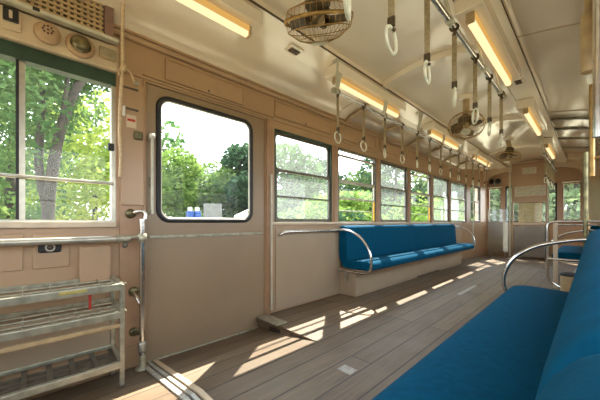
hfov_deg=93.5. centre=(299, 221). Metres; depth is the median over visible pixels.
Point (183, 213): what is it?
bush
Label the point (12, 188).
tree
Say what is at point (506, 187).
window
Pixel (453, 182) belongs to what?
window
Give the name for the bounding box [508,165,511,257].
stanchion
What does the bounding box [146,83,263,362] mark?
door
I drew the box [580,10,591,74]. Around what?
ceiling lamp
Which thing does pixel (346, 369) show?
tape
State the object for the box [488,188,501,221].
window
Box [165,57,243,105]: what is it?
hatch
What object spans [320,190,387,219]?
bush
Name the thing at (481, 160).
diffuser
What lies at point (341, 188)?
tree
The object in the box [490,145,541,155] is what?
ceiling beam
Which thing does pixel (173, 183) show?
tree
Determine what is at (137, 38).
trim
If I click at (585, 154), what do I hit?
stanchion
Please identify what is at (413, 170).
window
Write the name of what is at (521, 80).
ceiling vent
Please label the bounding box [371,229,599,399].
bench
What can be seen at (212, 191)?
tree
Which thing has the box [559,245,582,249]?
seat cushion
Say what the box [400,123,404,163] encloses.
strap
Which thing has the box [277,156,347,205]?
tree
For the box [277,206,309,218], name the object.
bush
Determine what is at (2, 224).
trim
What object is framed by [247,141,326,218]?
tree
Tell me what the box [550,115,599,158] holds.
luggage rack
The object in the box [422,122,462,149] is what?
ceiling lamp
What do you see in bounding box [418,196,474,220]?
bush
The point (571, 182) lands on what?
window
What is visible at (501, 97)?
strap
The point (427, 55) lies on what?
strap
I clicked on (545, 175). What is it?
strap
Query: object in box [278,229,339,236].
wall handrail
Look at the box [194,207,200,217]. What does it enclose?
cabin
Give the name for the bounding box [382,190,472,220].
bush
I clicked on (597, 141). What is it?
rib
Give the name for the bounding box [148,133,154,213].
rod
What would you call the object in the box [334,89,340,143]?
strap
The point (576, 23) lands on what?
trim
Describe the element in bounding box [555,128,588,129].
rib
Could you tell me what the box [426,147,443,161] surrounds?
rib
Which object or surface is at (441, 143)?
strap
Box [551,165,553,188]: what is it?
strap
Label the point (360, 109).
rib
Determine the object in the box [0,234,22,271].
wall panel
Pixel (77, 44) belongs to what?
lamp
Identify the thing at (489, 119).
strap
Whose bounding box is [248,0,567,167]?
trim
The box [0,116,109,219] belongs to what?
tree
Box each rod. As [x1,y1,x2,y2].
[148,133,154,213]
[269,174,272,309]
[473,185,473,243]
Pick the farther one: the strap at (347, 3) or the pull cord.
the pull cord
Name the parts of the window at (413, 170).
sash, sash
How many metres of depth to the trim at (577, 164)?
6.99 m
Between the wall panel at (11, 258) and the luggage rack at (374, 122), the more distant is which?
the luggage rack at (374, 122)
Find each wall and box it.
[0,3,460,399]
[461,169,486,258]
[475,167,582,254]
[511,160,546,259]
[588,154,599,233]
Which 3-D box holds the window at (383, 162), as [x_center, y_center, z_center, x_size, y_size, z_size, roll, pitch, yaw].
[1.573,-0.485,4.763,0.940,0.990,0.058,0,0,-44]
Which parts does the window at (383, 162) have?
sash, sash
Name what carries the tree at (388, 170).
on the ground
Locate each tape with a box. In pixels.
[338,365,356,374]
[457,285,475,294]
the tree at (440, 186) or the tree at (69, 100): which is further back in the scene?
the tree at (440, 186)
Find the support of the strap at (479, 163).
hanging from the rail at (335, 90)
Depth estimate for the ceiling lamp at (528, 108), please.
3.54 m
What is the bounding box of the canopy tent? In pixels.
[234,210,247,217]
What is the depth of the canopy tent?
22.43 m
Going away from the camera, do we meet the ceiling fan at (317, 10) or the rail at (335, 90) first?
the ceiling fan at (317, 10)
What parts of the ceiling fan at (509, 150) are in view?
motor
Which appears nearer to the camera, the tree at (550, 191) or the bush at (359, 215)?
the bush at (359, 215)
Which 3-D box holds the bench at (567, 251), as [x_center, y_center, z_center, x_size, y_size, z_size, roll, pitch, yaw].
[4.808,0.492,4.917,1.948,0.892,0.611,0,0,-44]
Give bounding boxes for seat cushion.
[552,248,582,259]
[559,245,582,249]
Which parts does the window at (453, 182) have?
sash, sash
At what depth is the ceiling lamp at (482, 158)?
5.93 m
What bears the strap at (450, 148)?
hanging from the rail at (335, 90)
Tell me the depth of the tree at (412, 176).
31.57 m
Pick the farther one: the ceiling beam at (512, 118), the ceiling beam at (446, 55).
the ceiling beam at (512, 118)
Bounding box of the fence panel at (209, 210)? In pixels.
[203,203,221,217]
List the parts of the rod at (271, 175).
rod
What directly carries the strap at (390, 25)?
hanging from the rail at (445, 12)
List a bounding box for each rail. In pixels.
[331,58,489,170]
[430,0,506,99]
[539,136,557,172]
[546,220,599,287]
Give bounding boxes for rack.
[0,275,126,399]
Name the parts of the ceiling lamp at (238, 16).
plate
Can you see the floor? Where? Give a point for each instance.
(381, 334)
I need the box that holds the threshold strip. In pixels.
[145,359,212,399]
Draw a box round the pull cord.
[117,3,138,176]
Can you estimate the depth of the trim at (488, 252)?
7.73 m
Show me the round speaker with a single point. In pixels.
(47, 33)
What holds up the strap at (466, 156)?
hanging from the rail at (335, 90)
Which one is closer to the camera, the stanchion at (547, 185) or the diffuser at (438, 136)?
the diffuser at (438, 136)
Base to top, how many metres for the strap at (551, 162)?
0.502 m
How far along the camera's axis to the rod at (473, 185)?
6.25 m
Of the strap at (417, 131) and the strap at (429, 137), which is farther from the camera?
the strap at (429, 137)
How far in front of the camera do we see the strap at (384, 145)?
3.19 m
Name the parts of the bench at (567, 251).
backrest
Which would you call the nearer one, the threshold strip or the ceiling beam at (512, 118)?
the threshold strip
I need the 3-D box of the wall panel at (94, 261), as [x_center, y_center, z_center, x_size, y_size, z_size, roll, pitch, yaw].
[-1.350,0.275,1.858,0.170,0.230,0.049,0,0,-44]
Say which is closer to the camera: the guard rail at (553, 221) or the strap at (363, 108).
the strap at (363, 108)
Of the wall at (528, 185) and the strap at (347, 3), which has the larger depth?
the wall at (528, 185)
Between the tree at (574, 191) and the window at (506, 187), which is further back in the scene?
the tree at (574, 191)
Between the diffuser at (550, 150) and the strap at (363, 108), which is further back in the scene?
the diffuser at (550, 150)
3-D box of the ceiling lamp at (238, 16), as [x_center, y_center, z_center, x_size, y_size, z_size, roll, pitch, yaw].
[-0.804,-1.370,1.545,1.350,0.164,0.170,0,0,-44]
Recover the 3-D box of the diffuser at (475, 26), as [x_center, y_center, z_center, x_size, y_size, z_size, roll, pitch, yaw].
[1.546,-1.309,2.257,1.200,0.042,0.044,0,0,-44]
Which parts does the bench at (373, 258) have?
release lever, backrest, panel, backrest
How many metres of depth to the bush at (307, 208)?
11.23 m
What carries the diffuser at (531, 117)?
attached to the ceiling lamp at (528, 108)
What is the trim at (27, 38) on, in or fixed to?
attached to the wall at (139, 59)
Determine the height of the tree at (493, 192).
10.079 m
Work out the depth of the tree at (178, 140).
32.43 m
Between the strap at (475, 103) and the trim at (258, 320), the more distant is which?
the trim at (258, 320)
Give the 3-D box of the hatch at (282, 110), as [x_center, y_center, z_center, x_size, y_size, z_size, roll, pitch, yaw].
[0.068,-1.188,3.248,0.914,0.169,0.019,0,0,-44]
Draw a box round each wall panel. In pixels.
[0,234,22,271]
[32,233,68,268]
[79,245,110,282]
[275,225,460,309]
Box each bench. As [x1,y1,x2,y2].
[337,224,475,296]
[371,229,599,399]
[549,226,599,263]
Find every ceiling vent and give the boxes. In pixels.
[284,43,303,55]
[512,77,525,84]
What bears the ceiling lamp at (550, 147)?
attached to the ceiling
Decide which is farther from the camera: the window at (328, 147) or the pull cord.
the window at (328, 147)
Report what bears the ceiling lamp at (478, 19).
attached to the ceiling
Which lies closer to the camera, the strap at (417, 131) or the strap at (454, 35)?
the strap at (454, 35)
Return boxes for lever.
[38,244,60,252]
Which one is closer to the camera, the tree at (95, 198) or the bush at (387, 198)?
the tree at (95, 198)
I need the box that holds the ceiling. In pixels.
[86,0,599,170]
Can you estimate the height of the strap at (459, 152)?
0.502 m
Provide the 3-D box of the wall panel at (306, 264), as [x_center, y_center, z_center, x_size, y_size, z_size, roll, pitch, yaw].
[1.909,0.495,5.034,6.020,0.850,0.014,0,0,-44]
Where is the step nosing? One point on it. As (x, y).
(268, 318)
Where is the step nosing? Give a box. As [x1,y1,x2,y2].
[257,314,286,325]
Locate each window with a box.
[274,128,331,221]
[338,147,375,221]
[380,160,406,221]
[411,169,430,221]
[434,175,448,221]
[451,180,465,221]
[470,185,479,221]
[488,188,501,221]
[505,183,556,221]
[562,182,581,219]
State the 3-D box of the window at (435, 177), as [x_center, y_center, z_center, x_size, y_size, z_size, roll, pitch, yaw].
[3.098,-0.485,6.235,0.940,0.990,0.058,0,0,-44]
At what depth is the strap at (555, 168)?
6.11 m
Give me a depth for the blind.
7.26 m
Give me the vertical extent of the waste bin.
0.374 m
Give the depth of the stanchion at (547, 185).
6.87 m
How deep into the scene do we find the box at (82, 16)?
1.74 m
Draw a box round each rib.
[344,105,367,131]
[379,122,400,144]
[406,137,423,154]
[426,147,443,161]
[551,118,588,120]
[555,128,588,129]
[559,138,599,143]
[562,148,598,152]
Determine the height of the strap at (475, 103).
0.502 m
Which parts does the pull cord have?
cord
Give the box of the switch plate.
[1,5,21,32]
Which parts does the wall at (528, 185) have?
rail, steel door, sill, notice frame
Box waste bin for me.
[560,272,574,291]
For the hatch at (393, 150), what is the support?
attached to the wall at (139, 59)
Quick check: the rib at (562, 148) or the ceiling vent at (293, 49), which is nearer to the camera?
the ceiling vent at (293, 49)
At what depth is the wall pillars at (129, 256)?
2.04 m
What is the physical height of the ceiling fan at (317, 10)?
0.568 m
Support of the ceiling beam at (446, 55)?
attached to the ceiling
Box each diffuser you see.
[340,83,398,117]
[429,133,457,149]
[468,20,510,85]
[473,158,489,166]
[524,112,540,135]
[546,147,554,158]
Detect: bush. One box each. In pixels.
[172,209,202,217]
[222,203,242,217]
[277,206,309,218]
[295,191,371,220]
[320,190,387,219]
[339,208,368,220]
[381,197,419,219]
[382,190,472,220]
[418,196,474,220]
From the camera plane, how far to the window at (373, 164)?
4.09 m
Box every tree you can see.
[0,59,109,219]
[0,63,103,219]
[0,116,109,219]
[25,90,109,219]
[99,120,205,216]
[162,147,203,216]
[171,160,247,215]
[186,165,243,211]
[219,141,283,217]
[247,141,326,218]
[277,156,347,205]
[339,166,394,217]
[339,180,357,199]
[359,158,443,217]
[388,170,427,203]
[393,180,490,220]
[412,172,451,202]
[437,184,520,220]
[444,185,554,220]
[496,181,579,220]
[530,181,581,220]
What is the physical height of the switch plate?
0.120 m
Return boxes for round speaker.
[33,21,60,44]
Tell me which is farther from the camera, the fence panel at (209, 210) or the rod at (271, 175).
the fence panel at (209, 210)
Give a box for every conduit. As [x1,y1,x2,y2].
[584,0,591,12]
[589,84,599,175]
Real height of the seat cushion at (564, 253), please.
0.118 m
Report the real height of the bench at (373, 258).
0.894 m
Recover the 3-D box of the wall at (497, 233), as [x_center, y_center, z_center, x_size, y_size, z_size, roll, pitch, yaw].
[6.094,-0.260,7.408,0.060,3.000,2.610,0,0,-44]
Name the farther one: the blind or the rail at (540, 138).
the blind
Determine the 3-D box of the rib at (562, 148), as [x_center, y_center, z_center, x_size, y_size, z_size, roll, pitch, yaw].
[5.431,-1.391,5.461,0.026,0.195,0.513,0,0,-44]
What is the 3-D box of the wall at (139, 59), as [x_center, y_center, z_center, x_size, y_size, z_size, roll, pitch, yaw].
[0.644,-0.110,3.868,9.500,2.700,0.070,0,0,-44]
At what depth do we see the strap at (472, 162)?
5.55 m
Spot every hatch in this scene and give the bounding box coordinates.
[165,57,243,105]
[274,99,331,134]
[339,124,375,149]
[380,141,407,159]
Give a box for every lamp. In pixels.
[65,33,94,58]
[176,0,261,38]
[325,62,405,117]
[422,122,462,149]
[454,0,520,86]
[468,149,493,166]
[516,97,546,135]
[540,137,558,158]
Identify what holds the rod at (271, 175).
attached to the wall at (139, 59)
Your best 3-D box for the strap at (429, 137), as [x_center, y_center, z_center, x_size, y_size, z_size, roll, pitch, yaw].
[1.878,-0.974,4.080,0.117,0.502,0.052,0,0,-33]
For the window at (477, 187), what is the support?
in the wall at (480, 228)
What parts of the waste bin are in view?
lid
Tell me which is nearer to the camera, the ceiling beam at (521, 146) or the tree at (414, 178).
the ceiling beam at (521, 146)
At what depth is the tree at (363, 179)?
31.86 m
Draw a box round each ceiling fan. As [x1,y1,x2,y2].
[284,0,353,45]
[448,93,485,139]
[495,137,521,162]
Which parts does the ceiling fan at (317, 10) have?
motor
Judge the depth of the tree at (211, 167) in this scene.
38.74 m
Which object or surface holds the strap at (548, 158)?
hanging from the rail at (540, 138)
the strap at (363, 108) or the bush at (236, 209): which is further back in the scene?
the bush at (236, 209)
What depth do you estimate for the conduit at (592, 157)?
1.59 m
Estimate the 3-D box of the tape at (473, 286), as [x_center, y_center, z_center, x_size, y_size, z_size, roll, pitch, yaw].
[2.317,0.938,3.899,0.750,0.002,0.050,0,0,-44]
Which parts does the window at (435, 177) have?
sash, sash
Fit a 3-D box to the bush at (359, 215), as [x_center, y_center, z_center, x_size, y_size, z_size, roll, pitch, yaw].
[1.790,0.466,9.883,2.337,1.918,2.726,0,0,-6]
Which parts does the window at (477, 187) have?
sash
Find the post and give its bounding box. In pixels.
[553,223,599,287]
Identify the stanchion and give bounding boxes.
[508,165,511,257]
[547,185,549,260]
[583,152,587,247]
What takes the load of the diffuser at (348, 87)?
attached to the ceiling lamp at (352, 82)
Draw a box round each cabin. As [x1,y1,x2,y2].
[186,207,193,217]
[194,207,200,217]
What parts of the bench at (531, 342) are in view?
backrest, backrest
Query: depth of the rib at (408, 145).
4.94 m
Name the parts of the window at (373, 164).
sash, sash, yellow post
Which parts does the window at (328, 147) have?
sash, sash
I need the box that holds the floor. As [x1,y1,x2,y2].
[31,255,577,399]
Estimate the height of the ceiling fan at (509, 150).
0.460 m
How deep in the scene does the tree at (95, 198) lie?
9.07 m
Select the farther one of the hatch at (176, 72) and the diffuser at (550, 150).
the diffuser at (550, 150)
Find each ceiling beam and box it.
[383,44,478,88]
[457,116,523,134]
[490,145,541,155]
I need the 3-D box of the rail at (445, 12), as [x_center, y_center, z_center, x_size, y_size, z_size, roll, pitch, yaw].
[0.299,-1.301,1.108,4.394,0.334,0.091,0,0,-44]
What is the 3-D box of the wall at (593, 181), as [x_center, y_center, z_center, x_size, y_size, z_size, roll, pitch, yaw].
[6.302,-0.110,6.034,0.069,2.700,1.673,0,0,39]
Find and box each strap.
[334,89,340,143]
[343,0,350,20]
[360,103,366,151]
[383,114,386,157]
[385,0,397,55]
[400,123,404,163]
[415,131,418,167]
[423,0,430,84]
[428,137,431,171]
[439,143,442,174]
[449,23,459,107]
[449,148,451,177]
[457,152,459,180]
[465,156,467,182]
[471,53,479,124]
[472,162,473,184]
[478,163,479,186]
[485,74,493,135]
[497,91,504,145]
[544,155,547,182]
[547,158,549,184]
[549,162,551,186]
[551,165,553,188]
[553,168,555,189]
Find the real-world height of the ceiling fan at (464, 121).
0.522 m
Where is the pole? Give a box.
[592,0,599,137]
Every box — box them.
[0,0,118,45]
[99,45,116,61]
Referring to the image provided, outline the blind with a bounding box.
[518,202,542,222]
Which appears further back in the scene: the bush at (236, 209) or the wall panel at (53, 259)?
the bush at (236, 209)
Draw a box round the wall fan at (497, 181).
[489,179,500,185]
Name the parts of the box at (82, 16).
frame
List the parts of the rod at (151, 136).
rod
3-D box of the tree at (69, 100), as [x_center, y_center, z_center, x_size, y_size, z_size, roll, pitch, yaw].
[-6.049,-2.427,6.377,4.264,7.739,5.725,0,0,12]
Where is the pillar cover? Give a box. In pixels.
[121,81,143,205]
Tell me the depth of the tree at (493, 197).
22.81 m
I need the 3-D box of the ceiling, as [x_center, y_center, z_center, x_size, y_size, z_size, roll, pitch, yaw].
[2.070,-1.520,3.542,11.220,0.400,2.540,0,0,-44]
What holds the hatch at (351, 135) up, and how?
attached to the wall at (139, 59)
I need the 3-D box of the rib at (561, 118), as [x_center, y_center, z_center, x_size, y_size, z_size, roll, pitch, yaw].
[3.812,-1.391,3.898,0.026,0.195,0.513,0,0,-44]
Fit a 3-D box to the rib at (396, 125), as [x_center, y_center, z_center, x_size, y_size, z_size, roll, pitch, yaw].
[1.363,-1.333,4.275,0.034,0.267,0.367,0,0,-44]
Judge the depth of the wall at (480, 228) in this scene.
7.68 m
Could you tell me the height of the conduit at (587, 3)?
0.340 m
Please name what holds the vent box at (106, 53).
attached to the wall at (139, 59)
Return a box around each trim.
[0,5,118,73]
[0,222,461,227]
[114,24,462,179]
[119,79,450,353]
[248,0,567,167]
[257,318,315,340]
[335,23,588,117]
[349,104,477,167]
[485,160,582,181]
[487,179,582,258]
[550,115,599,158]

